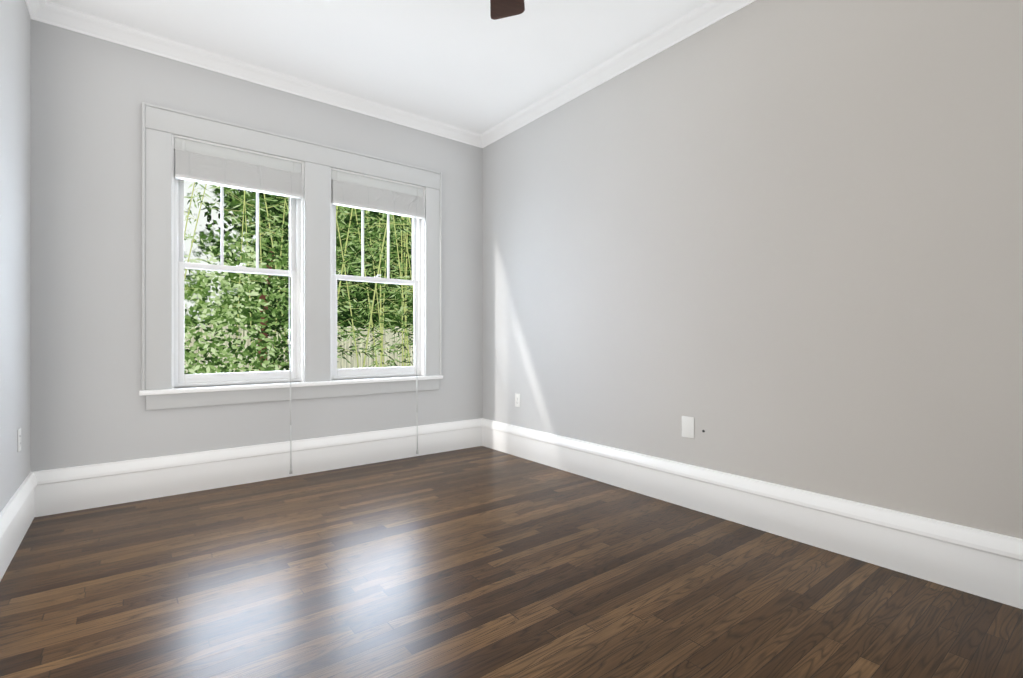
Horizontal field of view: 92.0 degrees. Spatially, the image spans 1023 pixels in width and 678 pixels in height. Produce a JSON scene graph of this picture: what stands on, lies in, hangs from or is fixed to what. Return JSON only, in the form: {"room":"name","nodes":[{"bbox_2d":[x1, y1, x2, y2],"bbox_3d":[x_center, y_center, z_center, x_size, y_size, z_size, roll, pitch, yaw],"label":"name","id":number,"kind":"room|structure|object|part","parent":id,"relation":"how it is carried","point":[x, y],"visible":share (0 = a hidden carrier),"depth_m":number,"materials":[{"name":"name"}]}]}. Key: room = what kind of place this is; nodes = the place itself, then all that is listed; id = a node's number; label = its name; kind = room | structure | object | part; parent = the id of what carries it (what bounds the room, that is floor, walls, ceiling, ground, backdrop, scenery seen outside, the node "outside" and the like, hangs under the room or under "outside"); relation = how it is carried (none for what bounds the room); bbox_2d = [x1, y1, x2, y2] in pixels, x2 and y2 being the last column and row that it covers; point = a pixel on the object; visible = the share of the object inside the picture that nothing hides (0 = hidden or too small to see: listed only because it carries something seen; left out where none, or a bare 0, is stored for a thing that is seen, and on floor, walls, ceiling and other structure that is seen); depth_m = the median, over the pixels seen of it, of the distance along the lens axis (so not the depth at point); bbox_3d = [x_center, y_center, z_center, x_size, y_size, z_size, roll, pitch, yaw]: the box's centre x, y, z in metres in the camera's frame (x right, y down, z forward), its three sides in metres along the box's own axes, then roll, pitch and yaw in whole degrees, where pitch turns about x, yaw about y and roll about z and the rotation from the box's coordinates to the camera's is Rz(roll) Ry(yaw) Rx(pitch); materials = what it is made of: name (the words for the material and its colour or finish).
{"room":"empty bedroom","nodes":[
{"label":"empty bedroom","id":0,"kind":"room"},
{"bbox_2d":[0,0,30,511],"bbox_3d":[-1.352,-0.465,0.898,0.120,3.030,5.290,0,0,-38],"label":"wall","id":1,"kind":"structure","parent":0,"point":[15,221],"depth_m":2.52,"materials":[{"name":"paint"}]},
{"bbox_2d":[17,428,20,451],"bbox_3d":[-2.585,0.530,2.593,0.007,0.118,0.072,0,0,-38],"label":"electrical outlet","id":2,"kind":"object","parent":1,"relation":"attached to","point":[18,439],"visible":1,"depth_m":2.57,"materials":[{"name":"white plastic"}]},
{"bbox_2d":[0,471,39,580],"bbox_3d":[-1.283,0.916,0.932,0.031,0.268,5.020,0,0,-38],"label":"baseboard","id":3,"kind":"structure","parent":1,"relation":"attached to","point":[18,514],"depth_m":2.47,"materials":[{"name":"paint"}]},
{"bbox_2d":[25,0,52,24],"bbox_3d":[-1.264,-1.933,0.947,0.080,0.095,5.020,0,0,-38],"label":"crown molding","id":4,"kind":"structure","parent":1,"relation":"attached to","point":[39,10],"depth_m":2.90,"materials":[{"name":"paint"}]},
{"bbox_2d":[31,19,482,471],"bbox_3d":[-1.605,-0.465,3.952,3.220,3.030,0.150,0,0,-38],"label":"wall","id":5,"kind":"structure","parent":0,"point":[90,95],"depth_m":3.19,"materials":[{"name":"paint"}]},
{"bbox_2d":[40,418,479,515],"bbox_3d":[-1.541,0.916,3.886,3.120,0.268,0.031,0,0,-38],"label":"baseboard","id":6,"kind":"structure","parent":5,"relation":"attached to","point":[68,489],"depth_m":3.53,"materials":[{"name":"paint"}]},
{"bbox_2d":[53,3,480,147],"bbox_3d":[-1.539,-1.933,3.859,3.030,0.095,0.080,0,0,-38],"label":"crown molding","id":7,"kind":"structure","parent":5,"relation":"attached to","point":[64,17],"depth_m":3.55,"materials":[{"name":"paint"}]},
{"bbox_2d":[139,105,442,473],"bbox_3d":[-1.577,-0.255,3.942,2.232,2.540,0.261,0,0,-38],"label":"window","id":8,"kind":"structure","parent":5,"relation":"in","point":[297,237],"depth_m":3.74,"materials":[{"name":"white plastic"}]},
{"bbox_3d":[-2.015,-0.916,3.665,0.770,0.848,0.030,0,0,-38],"label":"left window sash","id":9,"kind":"part","parent":8,"relation":"part of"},
{"bbox_3d":[-1.994,-0.112,3.638,0.770,0.838,0.030,0,0,-38],"label":"left window sash","id":10,"kind":"part","parent":8,"relation":"part of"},
{"bbox_3d":[-2.005,-0.527,3.652,0.706,1.553,0.034,0,0,-38],"label":"glass","id":11,"kind":"part","parent":8,"relation":"part of","materials":[{"name":"clear glass"}]},
{"bbox_2d":[174,137,301,172],"bbox_3d":[-1.966,-1.325,3.602,0.820,0.082,0.035,0,0,-38],"label":"blind valance","id":12,"kind":"object","parent":8,"relation":"attached to","point":[212,150],"visible":0.94,"depth_m":3.56,"materials":[{"name":"white"}]},
{"bbox_2d":[174,149,301,198],"bbox_3d":[-1.957,-1.188,3.590,0.816,0.193,0.067,0,0,-38],"label":"left window blind slats","id":13,"kind":"object","parent":12,"relation":"hanging from","point":[210,169],"visible":0.94,"depth_m":3.54,"materials":[{"name":"white fabric"}]},
{"bbox_2d":[214,263,267,374],"bbox_3d":[-1.989,-0.151,3.631,0.350,0.816,0.032,0,0,-38],"label":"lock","id":14,"kind":"object","parent":8,"relation":"attached to","point":[240,265],"visible":0.96,"depth_m":3.63,"materials":[{"name":"white plastic"}]},
{"bbox_3d":[-1.544,0.350,3.900,2.232,0.030,0.117,0,0,-38],"label":"window stool trim","id":15,"kind":"part","parent":8,"relation":"part of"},
{"bbox_2d":[142,102,441,390],"bbox_3d":[-1.530,-0.603,3.897,2.222,1.876,0.030,0,0,-38],"label":"trim band","id":16,"kind":"object","parent":5,"relation":"attached to","point":[143,210],"visible":0.88,"depth_m":3.37,"materials":[{"name":"paint"}]},
{"bbox_2d":[331,191,421,453],"bbox_3d":[-1.138,-0.176,4.247,0.826,2.383,0.206,0,0,-38],"label":"window","id":17,"kind":"structure","parent":5,"relation":"in","point":[418,245],"depth_m":4.35,"materials":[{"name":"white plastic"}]},
{"bbox_3d":[-1.185,-0.916,4.308,0.770,0.848,0.030,0,0,-38],"label":"right window sash","id":18,"kind":"part","parent":17,"relation":"part of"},
{"bbox_3d":[-1.175,-0.527,4.295,0.706,1.553,0.034,0,0,-38],"label":"glass","id":19,"kind":"part","parent":17,"relation":"part of","materials":[{"name":"clear glass"}]},
{"bbox_3d":[-1.164,-0.112,4.281,0.770,0.838,0.030,0,0,-38],"label":"right window sash","id":20,"kind":"part","parent":17,"relation":"part of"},
{"bbox_2d":[331,170,422,196],"bbox_3d":[-1.136,-1.325,4.245,0.820,0.082,0.035,0,0,-38],"label":"blind valance","id":21,"kind":"object","parent":17,"relation":"attached to","point":[369,182],"visible":0.83,"depth_m":4.21,"materials":[{"name":"white"}]},
{"bbox_2d":[331,180,424,218],"bbox_3d":[-1.127,-1.188,4.234,0.816,0.193,0.069,0,0,-38],"label":"right window blind slats","id":22,"kind":"object","parent":21,"relation":"hanging from","point":[352,195],"visible":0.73,"depth_m":4.19,"materials":[{"name":"white fabric"}]},
{"bbox_2d":[358,274,396,369],"bbox_3d":[-1.159,-0.151,4.274,0.350,0.816,0.032,0,0,-38],"label":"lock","id":23,"kind":"object","parent":17,"relation":"attached to","point":[389,367],"visible":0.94,"depth_m":4.27,"materials":[{"name":"white plastic"}]},
{"bbox_2d":[47,0,708,133],"bbox_3d":[-0.032,-2.040,1.921,3.460,0.120,5.290,0,0,-38],"label":"ceiling","id":24,"kind":"structure","parent":0,"point":[471,65],"depth_m":3.26,"materials":[{"name":"paint"}]},
{"bbox_2d":[490,0,524,19],"bbox_3d":[-0.013,-1.746,1.874,1.303,0.468,1.260,0,0,-38],"label":"fan","id":25,"kind":"object","parent":24,"relation":"hanging from","point":[499,9],"visible":1,"depth_m":2.50,"materials":[{"name":"brown wood"}]},
{"bbox_2d":[0,446,1022,677],"bbox_3d":[-0.032,1.100,1.920,3.460,0.100,5.290,0,0,-38],"label":"floor","id":26,"kind":"structure","parent":0,"point":[479,562],"depth_m":2.04,"materials":[{"name":"brown wood"}]},
{"bbox_2d":[483,0,1022,538],"bbox_3d":[1.289,-0.465,2.943,0.120,3.030,5.290,0,0,-38],"label":"wall","id":27,"kind":"structure","parent":0,"point":[779,242],"depth_m":2.60,"materials":[{"name":"paint"}]},
{"bbox_2d":[515,393,519,406],"bbox_3d":[0.054,0.550,4.434,0.007,0.118,0.072,0,0,-38],"label":"electrical outlet","id":28,"kind":"object","parent":27,"relation":"attached to","point":[517,400],"visible":1,"depth_m":4.43,"materials":[{"name":"white plastic"}]},
{"bbox_2d":[481,0,755,147],"bbox_3d":[1.219,-1.933,2.870,0.080,0.095,5.020,0,0,-38],"label":"crown molding","id":29,"kind":"structure","parent":27,"relation":"attached to","point":[698,19],"depth_m":3.44,"materials":[{"name":"paint"}]},
{"bbox_2d":[682,416,693,438],"bbox_3d":[1.101,0.550,3.082,0.007,0.132,0.086,0,0,-38],"label":"switch plate","id":30,"kind":"object","parent":27,"relation":"attached to","point":[687,427],"visible":1,"depth_m":3.08,"materials":[{"name":"white plastic"}]},
{"bbox_2d":[480,418,1022,608],"bbox_3d":[1.238,0.916,2.884,0.031,0.268,5.020,0,0,-38],"label":"baseboard","id":31,"kind":"structure","parent":27,"relation":"attached to","point":[982,563],"depth_m":2.52,"materials":[{"name":"paint"}]},
{"label":"outside","id":32,"kind":"structure","parent":0,"visible":0},
{"bbox_2d":[184,180,412,373],"bbox_3d":[-4.964,-2.699,8.928,36.000,10.500,11.830,0,0,-38],"label":"trees","id":33,"kind":"object","parent":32,"point":[236,322],"depth_m":7.40,"materials":[{"name":"green plant"}]}
]}

